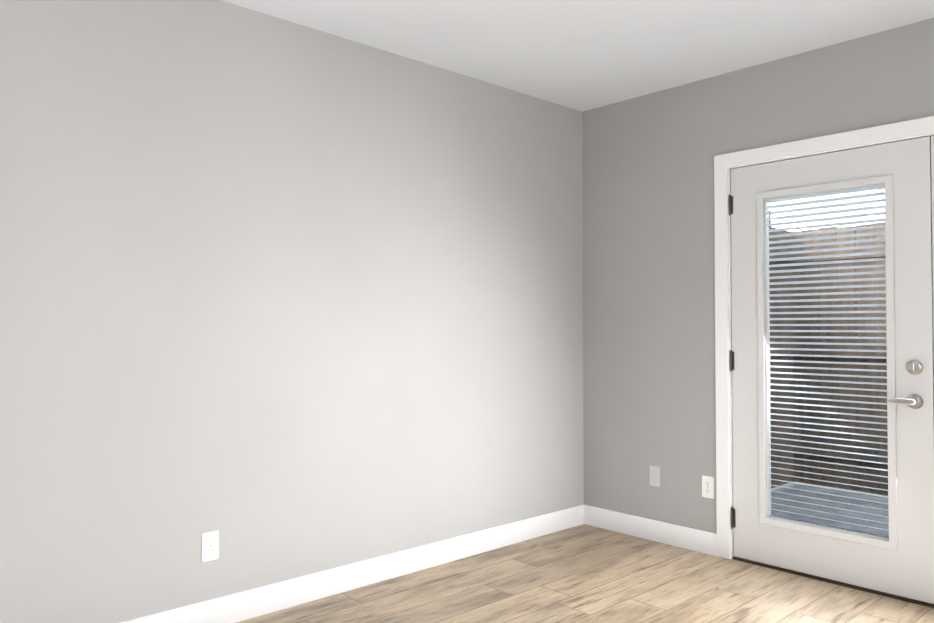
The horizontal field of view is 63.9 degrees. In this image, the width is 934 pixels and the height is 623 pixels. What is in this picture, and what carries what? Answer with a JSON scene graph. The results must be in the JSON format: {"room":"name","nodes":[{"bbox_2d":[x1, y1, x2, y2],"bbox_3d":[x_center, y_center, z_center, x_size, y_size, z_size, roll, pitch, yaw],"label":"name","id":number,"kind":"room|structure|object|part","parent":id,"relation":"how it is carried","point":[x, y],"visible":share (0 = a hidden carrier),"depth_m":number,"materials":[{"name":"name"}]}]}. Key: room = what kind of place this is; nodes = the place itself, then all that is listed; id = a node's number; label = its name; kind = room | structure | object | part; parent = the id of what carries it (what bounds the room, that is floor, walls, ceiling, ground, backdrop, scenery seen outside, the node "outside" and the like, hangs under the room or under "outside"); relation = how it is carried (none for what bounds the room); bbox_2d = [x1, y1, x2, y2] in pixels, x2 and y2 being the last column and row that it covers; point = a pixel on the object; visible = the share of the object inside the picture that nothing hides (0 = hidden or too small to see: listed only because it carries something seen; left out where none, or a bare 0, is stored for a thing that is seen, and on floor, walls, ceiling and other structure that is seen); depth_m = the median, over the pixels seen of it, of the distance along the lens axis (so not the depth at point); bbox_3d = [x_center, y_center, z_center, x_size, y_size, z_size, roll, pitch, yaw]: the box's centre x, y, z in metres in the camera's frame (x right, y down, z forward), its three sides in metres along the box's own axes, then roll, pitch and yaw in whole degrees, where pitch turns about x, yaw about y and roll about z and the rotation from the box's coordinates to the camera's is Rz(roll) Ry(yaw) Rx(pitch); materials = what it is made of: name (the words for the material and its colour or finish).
{"room":"empty room","nodes":[
{"label":"empty room","id":0,"kind":"room"},
{"bbox_2d":[0,0,583,622],"bbox_3d":[-1.036,-0.002,3.133,4.930,2.560,0.140,1,-2,-43],"label":"wall","id":1,"kind":"structure","parent":0,"point":[282,300],"depth_m":3.17,"materials":[{"name":"grey paint"}]},
{"bbox_2d":[202,530,218,561],"bbox_3d":[-1.034,0.946,3.015,0.070,0.115,0.007,1,-2,-43],"label":"electrical outlet","id":2,"kind":"object","parent":1,"relation":"attached to","point":[210,546],"visible":1,"depth_m":3.01,"materials":[{"name":"white plastic"}]},
{"bbox_2d":[120,504,583,622],"bbox_3d":[-0.984,1.219,3.051,4.650,0.115,0.014,1,-2,-43],"label":"baseboard","id":3,"kind":"structure","parent":1,"relation":"attached to","point":[249,604],"depth_m":3.48,"materials":[{"name":"white wood"}]},
{"bbox_2d":[222,0,933,111],"bbox_3d":[0.346,-1.373,1.660,4.930,0.120,4.220,1,-2,-43],"label":"ceiling","id":4,"kind":"structure","parent":0,"point":[582,55],"depth_m":3.43,"materials":[{"name":"white paint"}]},
{"bbox_2d":[236,524,933,622],"bbox_3d":[0.346,1.307,1.604,4.930,0.120,4.220,1,-2,-43],"label":"floor","id":5,"kind":"structure","parent":0,"point":[583,573],"depth_m":3.41,"materials":[{"name":"brown wood"}]},
{"bbox_2d":[582,18,933,533],"bbox_3d":[2.108,0.001,3.254,0.140,2.560,3.940,1,-2,-43],"label":"wall","id":6,"kind":"structure","parent":0,"point":[649,386],"depth_m":4.18,"materials":[{"name":"grey paint"}]},
{"bbox_2d":[584,505,716,555],"bbox_3d":[1.026,1.245,4.289,0.014,0.115,0.886,1,-2,-43],"label":"baseboard","id":7,"kind":"structure","parent":6,"relation":"attached to","point":[701,541],"depth_m":4.25,"materials":[{"name":"white wood"}]},
{"bbox_2d":[650,465,659,486],"bbox_3d":[1.067,0.936,4.254,0.011,0.115,0.070,1,-2,-43],"label":"electrical outlet","id":8,"kind":"object","parent":6,"relation":"attached to","point":[654,475],"visible":1,"depth_m":4.25,"materials":[{"name":"grey plastic"}]},
{"bbox_2d":[702,476,713,498],"bbox_3d":[1.292,0.941,4.013,0.007,0.115,0.070,1,-2,-43],"label":"electrical outlet","id":9,"kind":"object","parent":6,"relation":"attached to","point":[707,486],"visible":1,"depth_m":4.01,"materials":[{"name":"white plastic"}]},
{"bbox_2d":[714,116,933,558],"bbox_3d":[2.064,0.217,3.284,0.158,2.128,2.030,1,-2,-43],"label":"door frame","id":10,"kind":"structure","parent":6,"relation":"attached to","point":[875,134],"depth_m":3.93,"materials":[{"name":"white wood"}]},
{"bbox_2d":[729,136,933,603],"bbox_3d":[1.702,0.257,3.594,0.108,2.030,0.943,1,-2,-43],"label":"french door","id":11,"kind":"structure","parent":6,"relation":"in","point":[899,561],"depth_m":3.45,"materials":[{"name":"white paint"}]},
{"bbox_3d":[1.387,0.258,3.925,0.013,1.752,0.028,1,-2,-43],"label":"left french door hinge","id":12,"kind":"part","parent":11,"relation":"part of","materials":[{"name":"black metal"}]},
{"bbox_2d":[766,185,888,538],"bbox_3d":[1.722,0.228,3.603,0.027,1.617,0.553,1,-2,-43],"label":"door blind","id":13,"kind":"object","parent":11,"relation":"attached to","point":[832,249],"visible":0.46,"depth_m":3.59,"materials":[{"name":"white plastic"}]},
{"bbox_3d":[1.722,0.229,3.603,0.032,1.651,0.605,1,-2,-43],"label":"panel","id":14,"kind":"part","parent":11,"relation":"part of","materials":[{"name":"clear glass"}]},
{"bbox_3d":[1.722,0.229,3.603,0.067,1.683,0.637,1,-2,-43],"label":"frame","id":15,"kind":"part","parent":11,"relation":"part of","materials":[{"name":"white wood"}]},
{"bbox_3d":[1.931,0.397,3.301,0.052,0.066,0.133,1,-2,-43],"label":"handle","id":16,"kind":"part","parent":11,"relation":"part of","materials":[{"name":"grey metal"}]},
{"bbox_3d":[1.961,0.246,3.286,0.032,0.064,0.064,1,-2,-43],"label":"knob","id":17,"kind":"part","parent":11,"relation":"part of","materials":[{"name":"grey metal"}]},
{"bbox_2d":[732,556,933,607],"bbox_3d":[2.082,1.274,3.278,0.170,0.015,1.870,1,-2,-43],"label":"door sill","id":18,"kind":"structure","parent":6,"relation":"attached to","point":[840,583],"depth_m":3.52,"materials":[{"name":"brown metal"}]},
{"bbox_2d":[931,136,933,332],"bbox_3d":[2.354,0.243,2.916,0.067,2.030,0.929,1,-2,-43],"label":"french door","id":19,"kind":"structure","parent":6,"relation":"in","point":[932,157],"depth_m":3.25,"materials":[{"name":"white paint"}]},
{"label":"outside","id":20,"kind":"structure","parent":0,"visible":0},
{"bbox_2d":[771,481,888,537],"bbox_3d":[4.658,1.584,8.248,100.000,0.200,80.000,1,-2,-43],"label":"ground","id":21,"kind":"structure","parent":20,"point":[835,510],"depth_m":5.44,"materials":[{"name":"concrete"}]},
{"bbox_2d":[769,189,884,226],"bbox_3d":[4.164,-1.343,9.878,4.430,5.720,3.877,1,-2,-43],"label":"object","id":22,"kind":"object","parent":21,"relation":"on","point":[829,209],"depth_m":8.38,"materials":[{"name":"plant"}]},
{"bbox_2d":[769,222,887,495],"bbox_3d":[2.931,0.328,4.333,2.422,2.150,8.657,1,-2,-43],"label":"fence","id":23,"kind":"object","parent":21,"relation":"on","point":[838,429],"depth_m":6.04,"materials":[{"name":"brown wood"}]}
]}

